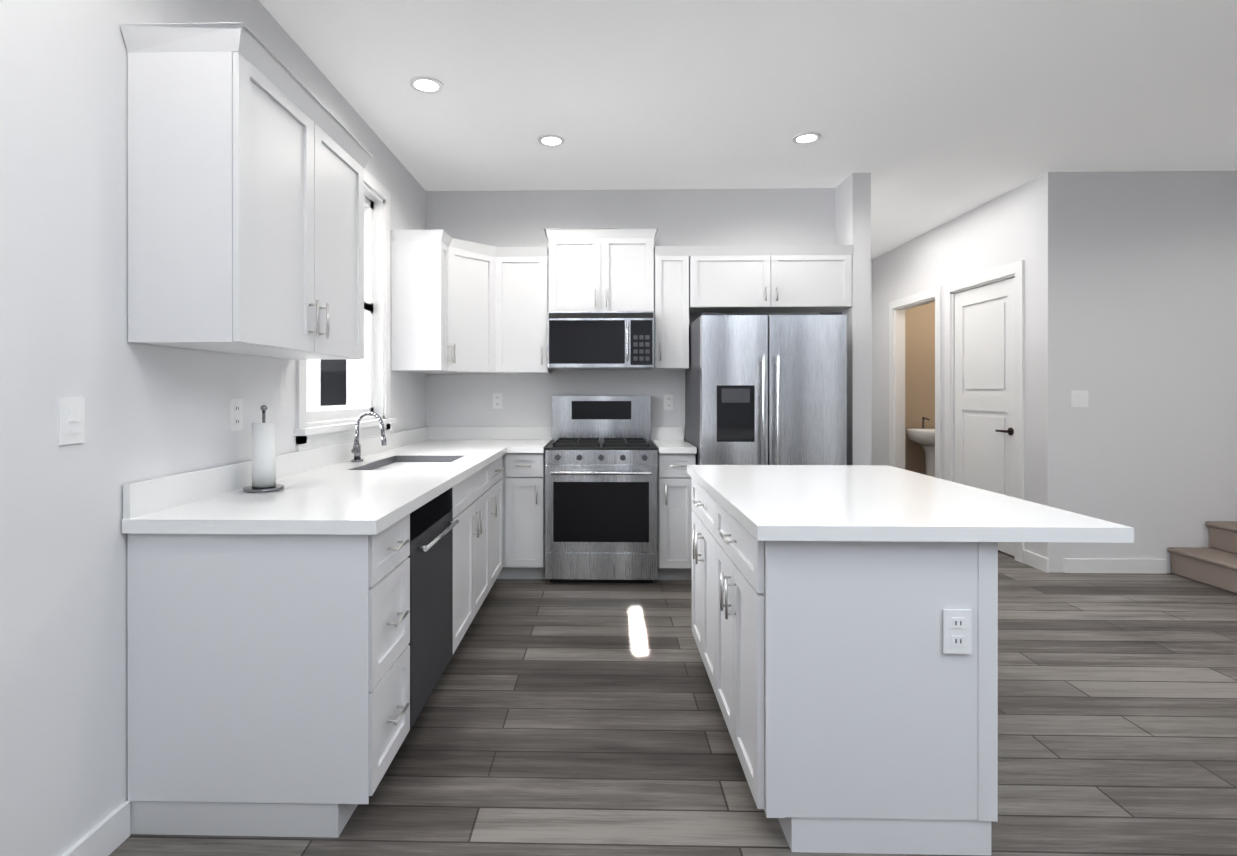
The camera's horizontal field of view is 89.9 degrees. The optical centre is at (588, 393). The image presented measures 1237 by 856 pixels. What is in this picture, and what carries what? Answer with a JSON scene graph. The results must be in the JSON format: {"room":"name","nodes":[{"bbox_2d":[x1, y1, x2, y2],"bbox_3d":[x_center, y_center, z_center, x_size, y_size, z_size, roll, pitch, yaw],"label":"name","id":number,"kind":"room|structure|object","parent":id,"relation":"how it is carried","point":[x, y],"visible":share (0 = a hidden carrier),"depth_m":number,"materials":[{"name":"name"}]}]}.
{"room":"kitchen","nodes":[
{"label":"kitchen","id":0,"kind":"room"},
{"bbox_2d":[0,0,425,855],"bbox_3d":[-1.433,-0.148,1.149,0.150,2.860,7.680,0,0,1],"label":"wall","id":1,"kind":"structure","parent":0,"point":[152,412],"depth_m":1.64,"materials":[{"name":"white paint"}]},
{"bbox_2d":[58,398,84,444],"bbox_3d":[-1.341,0.071,1.607,0.012,0.120,0.075,0,0,1],"label":"light switch","id":2,"kind":"object","parent":1,"relation":"attached to","point":[71,420],"visible":1,"depth_m":1.60,"materials":[{"name":"white plastic"}]},
{"bbox_2d":[62,801,129,855],"bbox_3d":[-1.386,1.233,-0.374,0.014,0.100,4.335,0,0,1],"label":"baseboard","id":3,"kind":"structure","parent":1,"relation":"attached to","point":[108,834],"depth_m":1.71,"materials":[{"name":"white wood"}]},
{"bbox_2d":[229,399,242,430],"bbox_3d":[-1.326,0.081,2.327,0.008,0.120,0.075,0,0,1],"label":"outlet","id":4,"kind":"object","parent":1,"relation":"attached to","point":[235,414],"visible":1,"depth_m":2.32,"materials":[{"name":"white plastic"}]},
{"bbox_2d":[120,22,372,359],"bbox_3d":[-1.147,-0.602,2.262,0.362,0.906,1.000,0,0,1],"label":"upper cabinet","id":5,"kind":"object","parent":1,"relation":"attached to","point":[249,155],"visible":1,"depth_m":1.80,"materials":[{"name":"white wood"}]},
{"bbox_2d":[123,426,429,517],"bbox_3d":[-1.292,0.310,3.304,0.020,0.100,3.055,0,0,1],"label":"backsplash","id":6,"kind":"structure","parent":1,"relation":"attached to","point":[145,496],"depth_m":2.23,"materials":[{"name":"white stone"}]},
{"bbox_2d":[294,168,396,450],"bbox_3d":[-1.355,-0.515,3.382,0.200,1.550,1.230,0,0,1],"label":"window","id":7,"kind":"structure","parent":1,"relation":"in","point":[317,429],"depth_m":3.84,"materials":[{"name":"white"}]},
{"bbox_2d":[426,188,834,439],"bbox_3d":[0.315,-0.151,4.874,3.170,2.860,0.150,0,0,1],"label":"wall","id":8,"kind":"structure","parent":0,"point":[691,217],"depth_m":4.80,"materials":[{"name":"white paint"}]},
{"bbox_2d":[390,229,550,373],"bbox_3d":[-0.789,-0.604,4.402,0.976,0.906,0.836,0,0,1],"label":"upper cabinet","id":9,"kind":"object","parent":8,"relation":"attached to","point":[458,306],"visible":1,"depth_m":4.32,"materials":[{"name":"white wood"}]},
{"bbox_2d":[430,426,551,437],"bbox_3d":[-0.767,0.309,4.810,0.960,0.100,0.020,0,0,1],"label":"backsplash","id":10,"kind":"structure","parent":8,"relation":"attached to","point":[435,431],"depth_m":4.80,"materials":[{"name":"white stone"}]},
{"bbox_2d":[493,393,501,408],"bbox_3d":[-0.712,0.059,4.819,0.075,0.120,0.008,0,0,1],"label":"outlet","id":11,"kind":"object","parent":8,"relation":"attached to","point":[497,400],"visible":1,"depth_m":4.82,"materials":[{"name":"white plastic"}]},
{"bbox_2d":[545,232,655,311],"bbox_3d":[0.091,-0.864,4.637,0.765,0.555,0.326,0,0,1],"label":"upper cabinet","id":12,"kind":"object","parent":8,"relation":"attached to","point":[613,269],"depth_m":4.48,"materials":[{"name":"white wood"}]},
{"bbox_2d":[548,311,653,369],"bbox_3d":[0.090,-0.382,4.567,0.759,0.402,0.465,0,0,1],"label":"microwave","id":13,"kind":"object","parent":12,"relation":"attached to","point":[611,340],"visible":1,"depth_m":4.38,"materials":[{"name":"silver metal"}]},
{"bbox_2d":[664,394,673,409],"bbox_3d":[0.618,0.069,4.788,0.075,0.120,0.008,0,0,1],"label":"outlet","id":14,"kind":"object","parent":8,"relation":"attached to","point":[668,401],"visible":1,"depth_m":4.79,"materials":[{"name":"white plastic"}]},
{"bbox_2d":[651,252,691,369],"bbox_3d":[0.604,-0.596,4.625,0.250,0.830,0.326,0,0,1],"label":"upper cabinet","id":15,"kind":"object","parent":8,"relation":"attached to","point":[673,269],"depth_m":4.47,"materials":[{"name":"white wood"}]},
{"bbox_2d":[692,248,852,312],"bbox_3d":[1.312,-0.816,4.608,1.157,0.390,0.326,0,0,1],"label":"upper cabinet","id":16,"kind":"object","parent":8,"relation":"attached to","point":[801,280],"depth_m":4.45,"materials":[{"name":"white wood"}]},
{"bbox_2d":[109,550,1236,855],"bbox_3d":[2.351,1.331,2.347,7.660,0.100,10.250,0,0,1],"label":"floor","id":17,"kind":"structure","parent":0,"point":[557,718],"depth_m":2.29,"materials":[{"name":"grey wood"}]},
{"bbox_2d":[127,518,409,837],"bbox_3d":[-0.981,0.841,1.978,0.705,0.880,0.385,0,0,1],"label":"base cabinet","id":18,"kind":"object","parent":17,"relation":"on","point":[268,664],"depth_m":1.79,"materials":[{"name":"white wood"}]},
{"bbox_2d":[122,438,517,537],"bbox_3d":[-0.935,0.380,3.293,0.735,0.040,3.060,0,0,1],"label":"countertop","id":19,"kind":"structure","parent":18,"relation":"on","point":[336,499],"depth_m":2.08,"materials":[{"name":"white stone"}]},
{"bbox_2d":[243,405,283,492],"bbox_3d":[-1.211,0.201,2.304,0.136,0.317,0.136,0,0,1],"label":"paper towel holder","id":20,"kind":"object","parent":19,"relation":"on","point":[263,456],"visible":1,"depth_m":2.27,"materials":[{"name":"white paper"}]},
{"bbox_2d":[351,411,386,461],"bbox_3d":[-1.156,0.227,3.235,0.186,0.264,0.096,0,0,1],"label":"faucet","id":21,"kind":"object","parent":19,"relation":"on","point":[356,450],"visible":1,"depth_m":3.24,"materials":[{"name":"silver metal"}]},
{"bbox_2d":[350,454,461,469],"bbox_3d":[-0.929,0.480,3.248,0.418,0.235,0.698,0,0,1],"label":"sink","id":22,"kind":"object","parent":19,"relation":"in","point":[396,461],"depth_m":3.52,"materials":[{"name":"silver metal"}]},
{"bbox_2d":[407,488,458,728],"bbox_3d":[-0.920,0.843,2.473,0.694,0.872,0.600,0,0,1],"label":"dishwasher","id":23,"kind":"object","parent":17,"relation":"on","point":[432,525],"visible":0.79,"depth_m":2.40,"materials":[{"name":"grey metal"}]},
{"bbox_2d":[414,462,493,653],"bbox_3d":[-0.951,0.840,3.257,0.705,0.880,0.957,0,0,1],"label":"base cabinet","id":24,"kind":"object","parent":17,"relation":"on","point":[473,499],"depth_m":3.17,"materials":[{"name":"white wood"}]},
{"bbox_2d":[494,458,501,581],"bbox_3d":[-0.936,0.839,3.881,0.705,0.880,0.512,0,0,1],"label":"base cabinet","id":25,"kind":"object","parent":17,"relation":"on","point":[497,465],"depth_m":4.00,"materials":[{"name":"white wood"}]},
{"bbox_2d":[514,454,544,578],"bbox_3d":[-0.442,0.839,4.490,0.295,0.880,0.645,0,0,1],"label":"base cabinet","id":26,"kind":"object","parent":17,"relation":"on","point":[529,469],"depth_m":4.18,"materials":[{"name":"white wood"}]},
{"bbox_2d":[506,438,551,453],"bbox_3d":[-0.417,0.379,4.474,0.245,0.040,0.675,0,0,1],"label":"countertop","id":27,"kind":"structure","parent":26,"relation":"on","point":[524,445],"depth_m":4.20,"materials":[{"name":"white stone"}]},
{"bbox_2d":[545,396,657,582],"bbox_3d":[0.089,0.649,4.424,0.756,1.260,0.752,0,0,1],"label":"range","id":28,"kind":"object","parent":17,"relation":"on","point":[601,489],"visible":1,"depth_m":4.12,"materials":[{"name":"silver metal"}]},
{"bbox_2d":[658,454,695,579],"bbox_3d":[0.600,0.839,4.466,0.250,0.880,0.645,0,0,1],"label":"base cabinet","id":29,"kind":"object","parent":17,"relation":"on","point":[674,482],"depth_m":4.15,"materials":[{"name":"white wood"}]},
{"bbox_2d":[651,438,696,453],"bbox_3d":[0.600,0.379,4.450,0.250,0.040,0.675,0,0,1],"label":"countertop","id":30,"kind":"structure","parent":29,"relation":"on","point":[664,445],"depth_m":4.18,"materials":[{"name":"white stone"}]},
{"bbox_2d":[685,312,846,464],"bbox_3d":[1.192,0.379,4.313,0.920,1.800,0.872,0,0,1],"label":"fridge","id":31,"kind":"object","parent":17,"relation":"on","point":[765,389],"visible":0.56,"depth_m":3.95,"materials":[{"name":"grey metal"}]},
{"bbox_2d":[688,473,997,855],"bbox_3d":[0.800,0.841,2.391,0.688,0.880,1.354,0,0,1],"label":"kitchen island","id":32,"kind":"object","parent":17,"relation":"on","point":[858,708],"depth_m":1.72,"materials":[{"name":"white wood"}]},
{"bbox_2d":[687,465,1133,544],"bbox_3d":[0.980,0.381,2.388,1.005,0.040,1.430,0,0,1],"label":"island countertop","id":33,"kind":"structure","parent":32,"relation":"on","point":[776,502],"depth_m":1.92,"materials":[{"name":"white stone"}]},
{"bbox_2d":[943,609,971,653],"bbox_3d":[1.016,0.656,1.704,0.075,0.120,0.008,0,0,1],"label":"outlet","id":34,"kind":"object","parent":32,"relation":"attached to","point":[957,631],"visible":1,"depth_m":1.70,"materials":[{"name":"white plastic"}]},
{"bbox_2d":[906,417,934,476],"bbox_3d":[3.828,0.772,6.888,0.540,1.010,0.540,0,0,1],"label":"pedestal sink","id":35,"kind":"object","parent":17,"relation":"on","point":[924,437],"visible":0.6,"depth_m":6.82,"materials":[{"name":"white ceramic"}]},
{"bbox_2d":[1167,521,1236,593],"bbox_3d":[5.078,0.718,3.911,1.969,1.122,0.926,0,0,1],"label":"stairs","id":36,"kind":"structure","parent":17,"relation":"on","point":[1215,565],"depth_m":4.22,"materials":[{"name":"beige carpet"}]},
{"bbox_2d":[259,0,1236,258],"bbox_3d":[2.351,-1.629,2.344,7.660,0.100,10.250,0,0,1],"label":"ceiling","id":37,"kind":"structure","parent":0,"point":[929,114],"depth_m":3.23,"materials":[{"name":"white paint"}]},
{"bbox_2d":[409,76,443,93],"bbox_3d":[-0.831,-1.576,3.164,0.170,0.008,0.170,0,0,1],"label":"recessed light","id":38,"kind":"object","parent":37,"relation":"in","point":[426,85],"visible":1,"depth_m":3.16,"materials":[{"name":"white plastic"}]},
{"bbox_2d":[538,135,564,146],"bbox_3d":[-0.234,-1.576,3.860,0.170,0.008,0.170,0,0,1],"label":"recessed light","id":39,"kind":"object","parent":37,"relation":"in","point":[551,140],"visible":0.96,"depth_m":3.86,"materials":[{"name":"white plastic"}]},
{"bbox_2d":[792,132,820,143],"bbox_3d":[1.345,-1.576,3.823,0.170,0.008,0.170,0,0,1],"label":"recessed light","id":40,"kind":"object","parent":37,"relation":"in","point":[807,138],"visible":0.98,"depth_m":3.82,"materials":[{"name":"white plastic"}]},
{"bbox_2d":[835,173,870,464],"bbox_3d":[1.989,-0.152,5.880,0.130,2.860,2.900,0,0,1],"label":"wall","id":41,"kind":"structure","parent":0,"point":[852,208],"depth_m":4.43,"materials":[{"name":"white paint"}]},
{"bbox_2d":[871,259,872,464],"bbox_3d":[2.709,-0.154,7.389,1.500,2.860,0.150,0,0,1],"label":"wall","id":42,"kind":"structure","parent":0,"point":[871,347],"depth_m":7.30,"materials":[{"name":"white paint"}]},
{"bbox_2d":[905,302,934,474],"bbox_3d":[4.221,-0.154,7.228,1.530,2.860,0.100,0,0,1],"label":"wall","id":43,"kind":"structure","parent":0,"point":[919,362],"depth_m":7.17,"materials":[{"name":"beige paint"}]},
{"bbox_2d":[872,172,1063,571],"bbox_3d":[3.369,-0.152,5.858,0.110,2.860,2.880,0,0,1],"label":"wall","id":44,"kind":"structure","parent":0,"point":[1025,221],"depth_m":4.65,"materials":[{"name":"white paint"}]},
{"bbox_2d":[889,260,1024,562],"bbox_3d":[3.357,0.135,5.748,0.128,2.285,2.170,0,0,1],"label":"door frame","id":45,"kind":"structure","parent":44,"relation":"attached to","point":[899,307],"depth_m":5.67,"materials":[{"name":"white wood"}]},
{"bbox_2d":[955,277,1014,555],"bbox_3d":[3.311,0.182,5.194,0.094,2.168,0.850,0,0,1],"label":"hall door","id":46,"kind":"structure","parent":44,"relation":"in","point":[985,387],"depth_m":5.16,"materials":[{"name":"white wood"}]},
{"bbox_2d":[1063,170,1236,572],"bbox_3d":[4.811,-0.151,4.459,2.840,2.860,0.150,0,0,1],"label":"wall","id":47,"kind":"structure","parent":0,"point":[1150,356],"depth_m":4.40,"materials":[{"name":"white paint"}]},
{"bbox_2d":[1071,390,1087,406],"bbox_3d":[3.500,0.039,4.409,0.120,0.120,0.012,0,0,1],"label":"light switch","id":48,"kind":"object","parent":47,"relation":"attached to","point":[1079,398],"visible":1,"depth_m":4.41,"materials":[{"name":"white plastic"}]},
{"bbox_2d":[1063,558,1166,573],"bbox_3d":[3.745,1.229,4.403,0.710,0.100,0.014,0,0,1],"label":"baseboard","id":49,"kind":"structure","parent":47,"relation":"attached to","point":[1070,565],"depth_m":4.40,"materials":[{"name":"white wood"}]},
{"label":"outside","id":50,"kind":"structure","parent":0,"visible":0},
{"bbox_2d":[307,359,358,410],"bbox_3d":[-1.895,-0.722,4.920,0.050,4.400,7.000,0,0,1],"label":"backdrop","id":51,"kind":"structure","parent":50,"point":[339,368],"depth_m":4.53,"materials":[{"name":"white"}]}
]}

